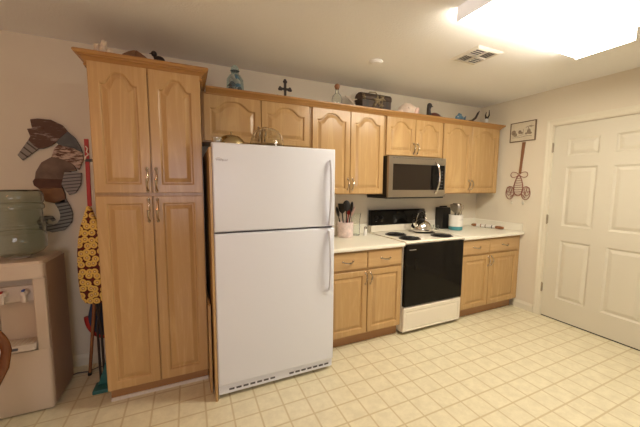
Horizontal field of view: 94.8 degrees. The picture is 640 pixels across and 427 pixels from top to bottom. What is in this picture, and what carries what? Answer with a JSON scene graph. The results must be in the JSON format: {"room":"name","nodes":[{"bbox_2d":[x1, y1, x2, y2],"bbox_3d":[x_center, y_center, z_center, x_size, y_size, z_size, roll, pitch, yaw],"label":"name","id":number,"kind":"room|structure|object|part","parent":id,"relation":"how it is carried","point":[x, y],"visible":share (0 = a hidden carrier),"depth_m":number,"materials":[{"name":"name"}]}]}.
{"room":"kitchen","nodes":[
{"label":"kitchen","id":0,"kind":"room"},
{"bbox_2d":[0,30,480,355],"bbox_3d":[-1.079,-0.054,2.617,7.136,2.448,0.100,-2,6,-24],"label":"wall","id":1,"kind":"structure","parent":0,"point":[41,77],"depth_m":2.18,"materials":[{"name":"beige paint"}]},
{"bbox_2d":[18,118,83,231],"bbox_3d":[-1.934,-0.266,2.138,0.368,0.811,0.036,-2,6,-24],"label":"decoration","id":2,"kind":"object","parent":1,"relation":"attached to","point":[54,174],"visible":0.98,"depth_m":2.13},
{"bbox_2d":[72,350,105,367],"bbox_3d":[-2.918,1.192,1.855,2.875,0.088,0.014,-2,6,-24],"label":"baseboard","id":3,"kind":"structure","parent":1,"relation":"attached to","point":[83,359],"depth_m":2.32,"materials":[{"name":"beige paint"}]},
{"bbox_2d":[200,91,309,147],"bbox_3d":[-0.545,-0.764,2.530,0.888,0.375,0.362,-2,6,-24],"label":"upper cabinet","id":4,"kind":"object","parent":1,"relation":"attached to","point":[220,115],"visible":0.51,"depth_m":2.37,"materials":[{"name":"brown wood"}]},
{"bbox_3d":[-0.685,-0.740,2.323,0.435,0.349,0.019,-2,6,-24],"label":"door","id":5,"kind":"part","parent":4,"relation":"part of","materials":[{"name":"brown wood"}]},
{"bbox_2d":[226,65,243,89],"bbox_3d":[-0.699,-1.080,2.421,0.140,0.272,0.140,-2,6,-24],"label":"shell jar","id":6,"kind":"object","parent":4,"relation":"on","point":[234,80],"visible":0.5,"depth_m":2.37,"materials":[{"name":"blue glass"}]},
{"bbox_2d":[278,79,291,95],"bbox_3d":[-0.306,-1.068,2.587,0.128,0.221,0.055,-2,6,-24],"label":"cross","id":7,"kind":"object","parent":4,"relation":"on","point":[285,89],"visible":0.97,"depth_m":2.58,"materials":[{"name":"grey metal"}]},
{"bbox_3d":[-0.289,-0.754,2.499,0.419,0.349,0.019,-2,6,-24],"label":"door","id":8,"kind":"part","parent":4,"relation":"part of","materials":[{"name":"brown wood"}]},
{"bbox_2d":[310,107,384,193],"bbox_3d":[0.224,-0.586,2.891,0.790,0.788,0.362,-2,6,-24],"label":"upper cabinet","id":9,"kind":"object","parent":1,"relation":"attached to","point":[357,139],"visible":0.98,"depth_m":2.78,"materials":[{"name":"brown wood"}]},
{"bbox_3d":[0.104,-0.563,2.694,0.382,0.762,0.019,-2,6,-24],"label":"door","id":10,"kind":"part","parent":9,"relation":"part of","materials":[{"name":"brown wood"}]},
{"bbox_2d":[332,84,341,102],"bbox_3d":[0.161,-1.100,2.793,0.100,0.252,0.100,-2,6,-24],"label":"glass bottle","id":11,"kind":"object","parent":9,"relation":"on","point":[337,98],"visible":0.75,"depth_m":2.76,"materials":[{"name":"white"}]},
{"bbox_2d":[345,95,356,104],"bbox_3d":[0.302,-1.070,2.859,0.145,0.168,0.059,0,6,-8],"label":"branch","id":12,"kind":"object","parent":9,"relation":"on","point":[346,96],"visible":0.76,"depth_m":2.84,"materials":[{"name":"beige"}]},
{"bbox_3d":[0.455,-0.576,2.850,0.374,0.762,0.019,-2,6,-24],"label":"door","id":13,"kind":"part","parent":9,"relation":"part of","materials":[{"name":"brown wood"}]},
{"bbox_2d":[355,92,391,109],"bbox_3d":[0.534,-1.104,2.951,0.354,0.234,0.164,-2,6,-24],"label":"chest","id":14,"kind":"object","parent":9,"relation":"on","point":[375,100],"visible":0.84,"depth_m":2.88,"materials":[{"name":"wood"}]},
{"bbox_3d":[0.534,-1.156,2.955,0.348,0.074,0.148,-2,6,-24],"label":"lid","id":15,"kind":"part","parent":14,"relation":"part of","materials":[{"name":"wood"}]},
{"bbox_3d":[0.568,-1.111,2.884,0.114,0.109,0.016,-2,6,-24],"label":"starfish trim","id":16,"kind":"part","parent":14,"relation":"part of","materials":[{"name":"beige"}]},
{"bbox_2d":[332,224,366,234],"bbox_3d":[0.147,0.175,3.122,0.826,0.100,0.019,-2,6,-24],"label":"backsplash","id":17,"kind":"structure","parent":1,"relation":"attached to","point":[361,225],"depth_m":3.19,"materials":[{"name":"beige laminate"}]},
{"bbox_2d":[384,116,441,157],"bbox_3d":[0.936,-0.803,3.188,0.758,0.404,0.362,-2,6,-24],"label":"upper cabinet","id":18,"kind":"object","parent":1,"relation":"attached to","point":[402,136],"visible":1,"depth_m":3.04,"materials":[{"name":"brown wood"}]},
{"bbox_3d":[0.822,-0.780,2.994,0.362,0.378,0.019,-2,6,-24],"label":"door","id":19,"kind":"part","parent":18,"relation":"part of","materials":[{"name":"brown wood"}]},
{"bbox_2d":[367,155,445,198],"bbox_3d":[0.950,-0.383,3.189,0.758,0.424,0.443,-2,6,-24],"label":"microwave","id":20,"kind":"object","parent":18,"relation":"attached to","point":[403,176],"visible":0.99,"depth_m":3.02,"materials":[{"name":"silver metal"}]},
{"bbox_3d":[0.934,-0.181,3.233,0.751,0.013,0.355,-2,6,-24],"label":"plate","id":21,"kind":"part","parent":20,"relation":"part of","materials":[{"name":"black plastic"}]},
{"bbox_3d":[1.257,-0.384,3.167,0.185,0.260,0.019,-2,6,-24],"label":"control panel","id":22,"kind":"part","parent":20,"relation":"part of","materials":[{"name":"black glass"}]},
{"bbox_3d":[1.244,-0.379,3.113,0.024,0.343,0.065,-4,7,-39],"label":"door handle","id":23,"kind":"part","parent":20,"relation":"part of","materials":[{"name":"silver metal"}]},
{"bbox_2d":[397,103,418,113],"bbox_3d":[0.935,-1.085,3.135,0.236,0.176,0.183,2,6,16],"label":"conch shell","id":24,"kind":"object","parent":18,"relation":"on","point":[406,107],"visible":0.56,"depth_m":3.08,"materials":[{"name":"beige"}]},
{"bbox_3d":[1.158,-0.792,3.143,0.362,0.378,0.019,-2,6,-24],"label":"door","id":25,"kind":"part","parent":18,"relation":"part of","materials":[{"name":"brown wood"}]},
{"bbox_2d":[426,103,441,116],"bbox_3d":[1.286,-1.119,3.295,0.226,0.209,0.083,-2,6,-24],"label":"bird","id":26,"kind":"object","parent":18,"relation":"on","point":[429,105],"visible":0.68,"depth_m":3.24},
{"bbox_2d":[427,218,474,227],"bbox_3d":[1.659,0.120,3.793,0.950,0.100,0.019,-2,6,-24],"label":"backsplash","id":27,"kind":"structure","parent":1,"relation":"attached to","point":[466,221],"depth_m":3.91,"materials":[{"name":"beige laminate"}]},
{"bbox_2d":[441,123,499,193],"bbox_3d":[1.711,-0.640,3.552,0.934,0.788,0.362,-2,6,-24],"label":"upper cabinet","id":28,"kind":"object","parent":1,"relation":"attached to","point":[470,153],"visible":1,"depth_m":3.41,"materials":[{"name":"brown wood"}]},
{"bbox_2d":[205,85,505,129],"bbox_3d":[0.623,-0.996,3.027,3.376,0.050,0.365,-2,6,-24],"label":"crown molding","id":29,"kind":"structure","parent":28,"relation":"attached to","point":[213,90],"depth_m":2.64,"materials":[{"name":"brown wood"}]},
{"bbox_3d":[1.548,-0.615,3.336,0.432,0.762,0.019,-2,6,-24],"label":"door","id":30,"kind":"part","parent":28,"relation":"part of","materials":[{"name":"brown wood"}]},
{"bbox_2d":[455,113,465,119],"bbox_3d":[1.653,-1.102,3.461,0.174,0.148,0.058,-2,6,-24],"label":"fish","id":31,"kind":"object","parent":28,"relation":"on","point":[459,116],"visible":0.68,"depth_m":3.44},
{"bbox_3d":[1.965,-0.630,3.521,0.468,0.762,0.019,-2,6,-24],"label":"door","id":32,"kind":"part","parent":28,"relation":"part of","materials":[{"name":"brown wood"}]},
{"bbox_2d":[485,110,489,122],"bbox_3d":[2.066,-1.161,3.636,0.074,0.235,0.050,0,6,0],"label":"figurine","id":33,"kind":"object","parent":28,"relation":"on","point":[486,117],"visible":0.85,"depth_m":3.63,"materials":[{"name":"black"}]},
{"bbox_2d":[0,304,639,426],"bbox_3d":[0.154,1.465,-0.035,7.136,0.050,6.200,-2,6,-24],"label":"floor","id":34,"kind":"structure","parent":0,"point":[509,365],"depth_m":2.07,"materials":[{"name":"tile"}]},
{"bbox_2d":[0,330,11,384],"bbox_3d":[-1.655,0.892,1.230,0.445,0.826,0.365,-2,6,-24],"label":"dining chair","id":35,"kind":"object","parent":34,"relation":"on","point":[5,345],"visible":1,"depth_m":1.42,"materials":[{"name":"brown wood"}]},
{"bbox_2d":[0,250,73,418],"bbox_3d":[-1.893,0.756,1.909,0.325,0.960,0.346,-2,6,-24],"label":"water cooler","id":36,"kind":"object","parent":34,"relation":"on","point":[34,310],"visible":0.92,"depth_m":1.83,"materials":[{"name":"beige plastic"}]},
{"bbox_2d":[0,291,8,305],"bbox_3d":[-1.895,0.503,1.757,0.040,0.079,0.050,-2,6,-24],"label":"tap","id":37,"kind":"object","parent":36,"relation":"on","point":[4,295],"depth_m":1.76,"materials":[{"name":"red paint"}]},
{"bbox_3d":[-1.861,0.494,1.813,0.195,0.100,0.024,-2,6,-24],"label":"tap panel","id":38,"kind":"part","parent":36,"relation":"part of","materials":[{"name":"beige plastic"}]},
{"bbox_2d":[0,337,37,352],"bbox_3d":[-1.846,0.811,1.805,0.195,0.042,0.108,-2,6,-24],"label":"drip tray","id":39,"kind":"object","parent":36,"relation":"on","point":[18,344],"depth_m":1.80,"materials":[{"name":"beige plastic"}]},
{"bbox_2d":[0,189,47,258],"bbox_3d":[-1.902,0.065,1.848,0.274,0.428,0.274,-2,6,-24],"label":"water jug","id":40,"kind":"object","parent":36,"relation":"on","point":[23,233],"visible":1,"depth_m":1.78,"materials":[{"name":"clear"}]},
{"bbox_2d":[20,288,30,302],"bbox_3d":[-1.804,0.500,1.798,0.040,0.079,0.050,-2,6,-24],"label":"tap","id":41,"kind":"object","parent":36,"relation":"on","point":[25,293],"depth_m":1.80,"materials":[{"name":"blue"}]},
{"bbox_3d":[-1.752,0.744,1.989,0.002,0.910,0.301,-2,6,-24],"label":"panel","id":42,"kind":"part","parent":36,"relation":"part of","materials":[{"name":"beige plastic"}]},
{"bbox_2d":[77,206,104,377],"bbox_3d":[-1.549,0.582,2.035,0.172,1.279,0.056,-1,6,-11],"label":"ironing board","id":43,"kind":"object","parent":34,"relation":"on","point":[88,265],"visible":0.66,"depth_m":1.98,"materials":[{"name":"fabric"}]},
{"bbox_3d":[-1.539,0.820,2.081,0.074,0.797,0.016,-1,6,-11],"label":"leg","id":44,"kind":"part","parent":43,"relation":"part of","materials":[{"name":"grey metal"}]},
{"bbox_3d":[-1.567,0.820,2.076,0.061,0.797,0.016,-1,6,-11],"label":"leg","id":45,"kind":"part","parent":43,"relation":"part of","materials":[{"name":"grey metal"}]},
{"bbox_2d":[88,304,95,375],"bbox_3d":[-1.655,0.917,2.135,0.186,0.606,0.025,4,7,32],"label":"handle","id":46,"kind":"object","parent":34,"relation":"on","point":[93,305],"visible":0.87,"depth_m":2.12,"materials":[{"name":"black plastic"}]},
{"bbox_2d":[92,362,107,394],"bbox_3d":[-1.510,1.027,2.042,0.110,0.400,0.110,-2,6,-24],"label":"broom","id":47,"kind":"object","parent":34,"relation":"on","point":[101,386],"visible":0.4,"depth_m":2.05,"materials":[{"name":"teal plastic"}]},
{"bbox_2d":[71,47,208,401],"bbox_3d":[-1.185,0.124,2.162,0.707,2.180,0.669,-2,6,-24],"label":"pantry cabinet","id":48,"kind":"object","parent":34,"relation":"on","point":[146,134],"visible":1,"depth_m":1.88,"materials":[{"name":"brown wood"}]},
{"bbox_2d":[84,139,92,205],"bbox_3d":[-1.441,-0.256,1.860,0.070,0.420,0.022,-2,6,-24],"label":"stick","id":49,"kind":"object","parent":48,"relation":"hanging from","point":[87,159],"visible":0.88,"depth_m":1.85,"materials":[{"name":"red paint"}]},
{"bbox_2d":[84,303,103,337],"bbox_3d":[-1.617,0.758,2.174,0.204,0.342,0.038,-2,6,-24],"label":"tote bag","id":50,"kind":"object","parent":48,"relation":"hanging from","point":[87,319],"visible":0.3,"depth_m":2.14,"materials":[{"name":"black fabric"}]},
{"bbox_2d":[93,40,114,52],"bbox_3d":[-1.315,-0.970,1.793,0.117,0.131,0.122,-2,6,-24],"label":"coral","id":51,"kind":"object","parent":48,"relation":"on","point":[102,46],"visible":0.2,"depth_m":1.75},
{"bbox_3d":[-1.202,-0.503,1.779,0.297,0.758,0.021,-2,6,-24],"label":"door","id":52,"kind":"part","parent":48,"relation":"part of","materials":[{"name":"brown wood"}]},
{"bbox_3d":[-1.209,0.511,1.877,0.297,1.240,0.021,-2,6,-24],"label":"door","id":53,"kind":"part","parent":48,"relation":"part of","materials":[{"name":"brown wood"}]},
{"bbox_2d":[123,50,146,57],"bbox_3d":[-1.186,-0.980,1.902,0.200,0.130,0.153,-2,6,-24],"label":"starfish","id":54,"kind":"object","parent":48,"relation":"on","point":[136,53],"visible":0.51,"depth_m":1.86,"materials":[{"name":"brown"}]},
{"bbox_3d":[-1.179,-0.922,2.064,0.707,0.080,0.663,-2,6,-24],"label":"crown molding","id":55,"kind":"part","parent":48,"relation":"part of","materials":[{"name":"brown wood"}]},
{"bbox_3d":[-1.076,-0.210,1.832,0.018,0.159,0.040,-2,6,-24],"label":"handle","id":56,"kind":"part","parent":48,"relation":"part of","materials":[{"name":"silver metal"}]},
{"bbox_3d":[-1.078,-0.018,1.850,0.018,0.159,0.040,-2,6,-24],"label":"handle","id":57,"kind":"part","parent":48,"relation":"part of","materials":[{"name":"silver metal"}]},
{"bbox_3d":[-1.031,-0.212,1.852,0.018,0.159,0.040,-2,6,-24],"label":"handle","id":58,"kind":"part","parent":48,"relation":"part of","materials":[{"name":"silver metal"}]},
{"bbox_2d":[149,51,164,60],"bbox_3d":[-1.063,-0.987,1.926,0.090,0.140,0.050,-2,6,-24],"label":"bird figurine","id":59,"kind":"object","parent":48,"relation":"on","point":[153,53],"visible":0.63,"depth_m":1.91,"materials":[{"name":"black"}]},
{"bbox_3d":[-1.032,-0.020,1.871,0.018,0.159,0.040,-2,6,-24],"label":"handle","id":60,"kind":"part","parent":48,"relation":"part of","materials":[{"name":"silver metal"}]},
{"bbox_3d":[-0.926,-0.513,1.901,0.294,0.758,0.021,-2,6,-24],"label":"door","id":61,"kind":"part","parent":48,"relation":"part of","materials":[{"name":"brown wood"}]},
{"bbox_3d":[-0.933,0.501,1.999,0.294,1.240,0.021,-2,6,-24],"label":"door","id":62,"kind":"part","parent":48,"relation":"part of","materials":[{"name":"brown wood"}]},
{"bbox_2d":[206,284,212,392],"bbox_3d":[-0.875,0.896,2.297,0.016,0.620,0.660,-2,6,-24],"label":"board","id":63,"kind":"object","parent":34,"relation":"on","point":[210,370],"visible":0.5,"depth_m":2.01,"materials":[{"name":"brown wood"}]},
{"bbox_2d":[203,147,217,401],"bbox_3d":[-0.832,0.384,2.220,0.016,1.655,0.782,-2,6,-24],"label":"end panel","id":64,"kind":"object","parent":34,"relation":"on","point":[207,158],"visible":0.77,"depth_m":1.94,"materials":[{"name":"brown wood"}]},
{"bbox_2d":[211,142,334,394],"bbox_3d":[-0.427,0.357,2.367,0.843,1.686,0.840,-2,6,-24],"label":"refrigerator","id":65,"kind":"object","parent":34,"relation":"on","point":[273,206],"visible":0.97,"depth_m":2.01,"materials":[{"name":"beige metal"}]},
{"bbox_2d":[211,137,221,142],"bbox_3d":[-0.676,-0.466,1.932,0.068,0.060,0.068,-2,6,-24],"label":"dish","id":66,"kind":"object","parent":65,"relation":"on","point":[214,139],"visible":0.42,"depth_m":1.90,"materials":[{"name":"silver metal"}]},
{"bbox_2d":[221,132,244,143],"bbox_3d":[-0.622,-0.510,2.061,0.204,0.124,0.204,-2,6,-24],"label":"lid","id":67,"kind":"object","parent":65,"relation":"on","point":[229,138],"visible":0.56,"depth_m":1.99,"materials":[{"name":"gold metal"}]},
{"bbox_2d":[250,127,283,145],"bbox_3d":[-0.392,-0.548,2.182,0.260,0.178,0.260,-2,6,-24],"label":"glass cloche","id":68,"kind":"object","parent":65,"relation":"on","point":[270,136],"visible":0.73,"depth_m":2.09,"materials":[{"name":"clear glass"}]},
{"bbox_3d":[-0.288,-0.174,2.011,0.843,0.558,0.072,-2,6,-24],"label":"freezer door","id":69,"kind":"part","parent":65,"relation":"part of","materials":[{"name":"white metal"}]},
{"bbox_3d":[-0.293,0.622,2.088,0.843,1.018,0.072,-2,6,-24],"label":"door","id":70,"kind":"part","parent":65,"relation":"part of","materials":[{"name":"white metal"}]},
{"bbox_3d":[0.076,0.346,2.159,0.032,0.445,0.054,-2,6,-24],"label":"handle","id":71,"kind":"part","parent":65,"relation":"part of","materials":[{"name":"white plastic"}]},
{"bbox_3d":[0.080,-0.147,2.111,0.032,0.465,0.054,-2,6,-24],"label":"handle","id":72,"kind":"part","parent":65,"relation":"part of","materials":[{"name":"white plastic"}]},
{"bbox_2d":[333,247,401,347],"bbox_3d":[0.289,0.723,2.881,0.797,0.869,0.667,-2,6,-24],"label":"base cabinet","id":73,"kind":"object","parent":34,"relation":"on","point":[367,283],"visible":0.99,"depth_m":2.62,"materials":[{"name":"brown wood"}]},
{"bbox_3d":[0.231,0.789,2.549,0.395,0.570,0.021,-2,6,-24],"label":"door","id":74,"kind":"part","parent":73,"relation":"part of","materials":[{"name":"brown wood"}]},
{"bbox_3d":[0.234,0.413,2.513,0.395,0.150,0.021,-2,6,-24],"label":"drawer","id":75,"kind":"part","parent":73,"relation":"part of","materials":[{"name":"brown wood"}]},
{"bbox_2d":[332,224,405,252],"bbox_3d":[0.277,0.222,2.834,0.826,0.136,0.656,-2,6,-24],"label":"countertop","id":76,"kind":"structure","parent":73,"relation":"on","point":[361,242],"depth_m":2.71,"materials":[{"name":"beige laminate"}]},
{"bbox_2d":[337,221,353,237],"bbox_3d":[0.258,0.161,2.995,0.166,0.154,0.166,-2,6,-24],"label":"utensil crock","id":77,"kind":"object","parent":76,"relation":"on","point":[345,230],"visible":0.95,"depth_m":2.93,"materials":[{"name":"white ceramic"}]},
{"bbox_2d":[336,207,339,221],"bbox_3d":[0.187,0.074,2.985,0.077,0.289,0.068,-5,7,-41],"label":"slotted spoon","id":78,"kind":"object","parent":77,"relation":"in","point":[337,209],"visible":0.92,"depth_m":2.95,"materials":[{"name":"black plastic"}]},
{"bbox_2d":[338,203,344,222],"bbox_3d":[0.230,0.061,2.943,0.058,0.323,0.090,-4,7,-40],"label":"turner","id":79,"kind":"object","parent":77,"relation":"in","point":[341,206],"visible":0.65,"depth_m":2.92,"materials":[{"name":"black plastic"}]},
{"bbox_3d":[0.216,-0.050,2.921,0.021,0.098,0.090,-4,7,-40],"label":"blade","id":80,"kind":"part","parent":79,"relation":"part of","materials":[{"name":"black plastic"}]},
{"bbox_2d":[343,200,349,222],"bbox_3d":[0.263,0.046,2.934,0.066,0.355,0.050,-2,6,-24],"label":"serving spoon","id":81,"kind":"object","parent":77,"relation":"in","point":[347,203],"visible":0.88,"depth_m":2.91,"materials":[{"name":"black plastic"}]},
{"bbox_2d":[343,200,349,210],"bbox_3d":[0.263,-0.076,2.922,0.077,0.110,0.031,2,6,14],"label":"utensil","id":82,"kind":"object","parent":81,"relation":"on","point":[347,204],"depth_m":2.91,"materials":[{"name":"black plastic"}]},
{"bbox_2d":[349,202,352,222],"bbox_3d":[0.316,0.050,2.975,0.060,0.340,0.060,5,7,40],"label":"ladle","id":83,"kind":"object","parent":77,"relation":"in","point":[351,204],"visible":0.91,"depth_m":2.95,"materials":[{"name":"black plastic"}]},
{"bbox_2d":[351,212,360,235],"bbox_3d":[0.374,0.111,3.098,0.110,0.235,0.109,-2,6,-24],"label":"glass pitcher","id":84,"kind":"object","parent":76,"relation":"on","point":[355,217],"visible":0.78,"depth_m":3.06,"materials":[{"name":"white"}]},
{"bbox_2d":[363,226,366,235],"bbox_3d":[0.477,0.183,3.095,0.040,0.094,0.039,-2,6,-24],"label":"salt shaker","id":85,"kind":"object","parent":76,"relation":"on","point":[365,227],"visible":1,"depth_m":3.08,"materials":[{"name":"white"}]},
{"bbox_3d":[0.588,0.776,2.708,0.370,0.570,0.021,-2,6,-24],"label":"door","id":86,"kind":"part","parent":73,"relation":"part of","materials":[{"name":"brown wood"}]},
{"bbox_3d":[0.591,0.400,2.671,0.370,0.150,0.021,-2,6,-24],"label":"drawer","id":87,"kind":"part","parent":73,"relation":"part of","materials":[{"name":"brown wood"}]},
{"bbox_2d":[368,208,464,332],"bbox_3d":[1.012,0.553,3.182,0.769,1.158,0.635,-2,6,-24],"label":"range","id":88,"kind":"object","parent":34,"relation":"on","point":[432,262],"visible":0.84,"depth_m":2.92,"materials":[{"name":"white metal"}]},
{"bbox_3d":[0.899,0.035,3.393,0.769,0.169,0.056,-2,6,-24],"label":"control panel","id":89,"kind":"part","parent":88,"relation":"part of","materials":[{"name":"black glass"}]},
{"bbox_2d":[368,229,464,243],"bbox_3d":[1.009,0.232,3.149,0.756,0.032,0.635,-2,6,-24],"label":"cooktop","id":90,"kind":"object","parent":88,"relation":"in","point":[407,236],"depth_m":3.00,"materials":[{"name":"white metal"}]},
{"bbox_2d":[410,209,431,231],"bbox_3d":[1.121,0.071,3.267,0.240,0.246,0.232,1,6,4],"label":"kettle","id":91,"kind":"object","parent":88,"relation":"on","point":[420,225],"visible":1,"depth_m":3.20,"materials":[{"name":"silver metal"}]},
{"bbox_3d":[1.123,1.005,2.953,0.748,0.235,0.030,-2,6,-24],"label":"storage drawer","id":92,"kind":"part","parent":88,"relation":"part of","materials":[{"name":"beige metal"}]},
{"bbox_3d":[1.127,0.578,2.910,0.750,0.593,0.033,-2,6,-24],"label":"oven door","id":93,"kind":"part","parent":88,"relation":"part of","materials":[{"name":"black glass"}]},
{"bbox_2d":[459,235,519,316],"bbox_3d":[1.798,0.668,3.551,0.969,0.869,0.667,-2,6,-24],"label":"base cabinet","id":94,"kind":"object","parent":34,"relation":"on","point":[490,265],"visible":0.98,"depth_m":3.27,"materials":[{"name":"brown wood"}]},
{"bbox_3d":[1.668,0.737,3.187,0.408,0.570,0.021,-2,6,-24],"label":"door","id":95,"kind":"part","parent":94,"relation":"part of","materials":[{"name":"brown wood"}]},
{"bbox_2d":[427,218,524,239],"bbox_3d":[1.798,0.167,3.509,0.970,0.136,0.656,-2,6,-24],"label":"countertop","id":96,"kind":"structure","parent":94,"relation":"on","point":[470,232],"depth_m":3.48,"materials":[{"name":"beige laminate"}]},
{"bbox_2d":[435,206,450,228],"bbox_3d":[1.523,0.044,3.649,0.140,0.278,0.110,-2,6,-24],"label":"knife block","id":97,"kind":"object","parent":96,"relation":"on","point":[442,212],"visible":0.88,"depth_m":3.60,"materials":[{"name":"black plastic"}]},
{"bbox_2d":[448,214,462,230],"bbox_3d":[1.627,0.104,3.531,0.164,0.182,0.164,-2,6,-24],"label":"crock","id":98,"kind":"object","parent":96,"relation":"on","point":[455,221],"visible":0.98,"depth_m":3.47,"materials":[{"name":"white ceramic"}]},
{"bbox_2d":[450,204,457,214],"bbox_3d":[1.588,0.019,3.475,0.062,0.263,0.090,-4,7,-40],"label":"turner","id":99,"kind":"object","parent":98,"relation":"in","point":[454,207],"visible":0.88,"depth_m":3.45,"materials":[{"name":"silver metal"}]},
{"bbox_2d":[471,223,503,228],"bbox_3d":[2.109,0.160,3.720,0.042,0.042,0.386,-3,7,-34],"label":"rolling pin","id":100,"kind":"object","parent":96,"relation":"on","point":[472,224],"visible":1,"depth_m":3.70,"materials":[{"name":"white"}]},
{"bbox_3d":[1.670,0.361,3.151,0.408,0.150,0.021,-2,6,-24],"label":"drawer","id":101,"kind":"part","parent":94,"relation":"part of","materials":[{"name":"brown wood"}]},
{"bbox_3d":[2.083,0.722,3.371,0.484,0.570,0.021,-2,6,-24],"label":"door","id":102,"kind":"part","parent":94,"relation":"part of","materials":[{"name":"brown wood"}]},
{"bbox_3d":[2.085,0.346,3.335,0.484,0.150,0.021,-2,6,-24],"label":"drawer","id":103,"kind":"part","parent":94,"relation":"part of","materials":[{"name":"brown wood"}]},
{"bbox_2d":[0,0,639,107],"bbox_3d":[0.171,-1.021,-0.275,7.136,0.050,6.200,-2,6,-24],"label":"ceiling","id":104,"kind":"structure","parent":0,"point":[326,41],"depth_m":2.08,"materials":[{"name":"white paint"}]},
{"bbox_2d":[368,59,382,65],"bbox_3d":[0.461,-1.245,2.434,0.120,0.020,0.120,-2,6,-24],"label":"smoke detector","id":105,"kind":"object","parent":104,"relation":"attached to","point":[374,62],"visible":1,"depth_m":2.41,"materials":[{"name":"white plastic"}]},
{"bbox_2d":[450,45,502,64],"bbox_3d":[1.223,-1.231,2.310,0.270,0.013,0.260,-2,6,-24],"label":"ceiling vent","id":106,"kind":"object","parent":104,"relation":"in","point":[477,54],"visible":1,"depth_m":2.28,"materials":[{"name":"white metal"}]},
{"bbox_2d":[457,0,637,59],"bbox_3d":[1.407,-1.146,1.787,1.216,0.080,0.326,-2,6,-24],"label":"ceiling light","id":107,"kind":"object","parent":104,"relation":"attached to","point":[571,28],"visible":1,"depth_m":1.72,"materials":[{"name":"white plastic"}]},
{"bbox_2d":[475,67,639,314],"bbox_3d":[3.376,0.106,1.272,0.100,2.448,6.000,-2,6,-24],"label":"wall","id":108,"kind":"structure","parent":0,"point":[620,89],"depth_m":3.34,"materials":[{"name":"beige paint"}]},
{"bbox_2d":[505,142,529,204],"bbox_3d":[2.317,-0.464,3.434,0.043,0.717,0.287,-2,6,-24],"label":"ornament","id":109,"kind":"object","parent":108,"relation":"attached to","point":[523,143],"visible":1,"depth_m":3.41,"materials":[{"name":"orange metal"}]},
{"bbox_3d":[2.324,-0.327,3.451,0.011,0.247,0.116,-2,6,-24],"label":"frame","id":110,"kind":"part","parent":109,"relation":"part of","materials":[{"name":"brown metal"}]},
{"bbox_2d":[512,298,532,311],"bbox_3d":[3.435,1.309,1.097,0.014,0.088,5.415,-2,6,-24],"label":"baseboard","id":111,"kind":"structure","parent":108,"relation":"attached to","point":[518,303],"depth_m":3.45,"materials":[{"name":"beige paint"}]},
{"bbox_2d":[509,119,536,142],"bbox_3d":[2.333,-0.942,3.389,0.016,0.223,0.286,-2,6,-24],"label":"framed picture","id":112,"kind":"object","parent":108,"relation":"attached to","point":[526,130],"visible":1,"depth_m":3.38,"materials":[{"name":"brown paper"}]},
{"bbox_2d":[540,126,555,312],"bbox_3d":[2.698,0.147,2.803,0.099,2.062,0.915,-2,6,-24],"label":"trim","id":113,"kind":"structure","parent":108,"relation":"attached to","point":[555,126],"depth_m":3.20,"materials":[{"name":"beige paint"}]},
{"bbox_2d":[532,104,639,313],"bbox_3d":[2.643,0.114,2.776,0.018,2.132,1.054,-2,6,-24],"label":"trim","id":114,"kind":"structure","parent":108,"relation":"attached to","point":[635,108],"depth_m":3.17,"materials":[{"name":"beige paint"}]},
{"bbox_2d":[540,113,639,350],"bbox_3d":[2.646,0.149,2.786,0.108,2.058,0.921,-2,6,-24],"label":"door","id":115,"kind":"structure","parent":108,"relation":"in","point":[591,283],"depth_m":2.82,"materials":[{"name":"white"}]},
{"bbox_3d":[2.583,0.609,3.018,0.012,0.630,0.257,-2,6,-24],"label":"panel","id":116,"kind":"part","parent":115,"relation":"part of","materials":[{"name":"beige paint"}]},
{"bbox_3d":[2.589,-0.163,2.943,0.012,0.610,0.257,-2,6,-24],"label":"panel","id":117,"kind":"part","parent":115,"relation":"part of","materials":[{"name":"beige paint"}]},
{"bbox_3d":[2.592,-0.665,2.895,0.012,0.170,0.257,-2,6,-24],"label":"panel","id":118,"kind":"part","parent":115,"relation":"part of","materials":[{"name":"beige paint"}]},
{"bbox_3d":[2.741,0.644,2.665,0.012,0.630,0.279,-2,6,-24],"label":"panel","id":119,"kind":"part","parent":115,"relation":"part of","materials":[{"name":"beige paint"}]},
{"bbox_3d":[2.747,-0.128,2.591,0.012,0.610,0.279,-2,6,-24],"label":"panel","id":120,"kind":"part","parent":115,"relation":"part of","materials":[{"name":"beige paint"}]},
{"bbox_3d":[2.750,-0.630,2.542,0.012,0.170,0.279,-2,6,-24],"label":"panel","id":121,"kind":"part","parent":115,"relation":"part of","materials":[{"name":"beige paint"}]}
]}

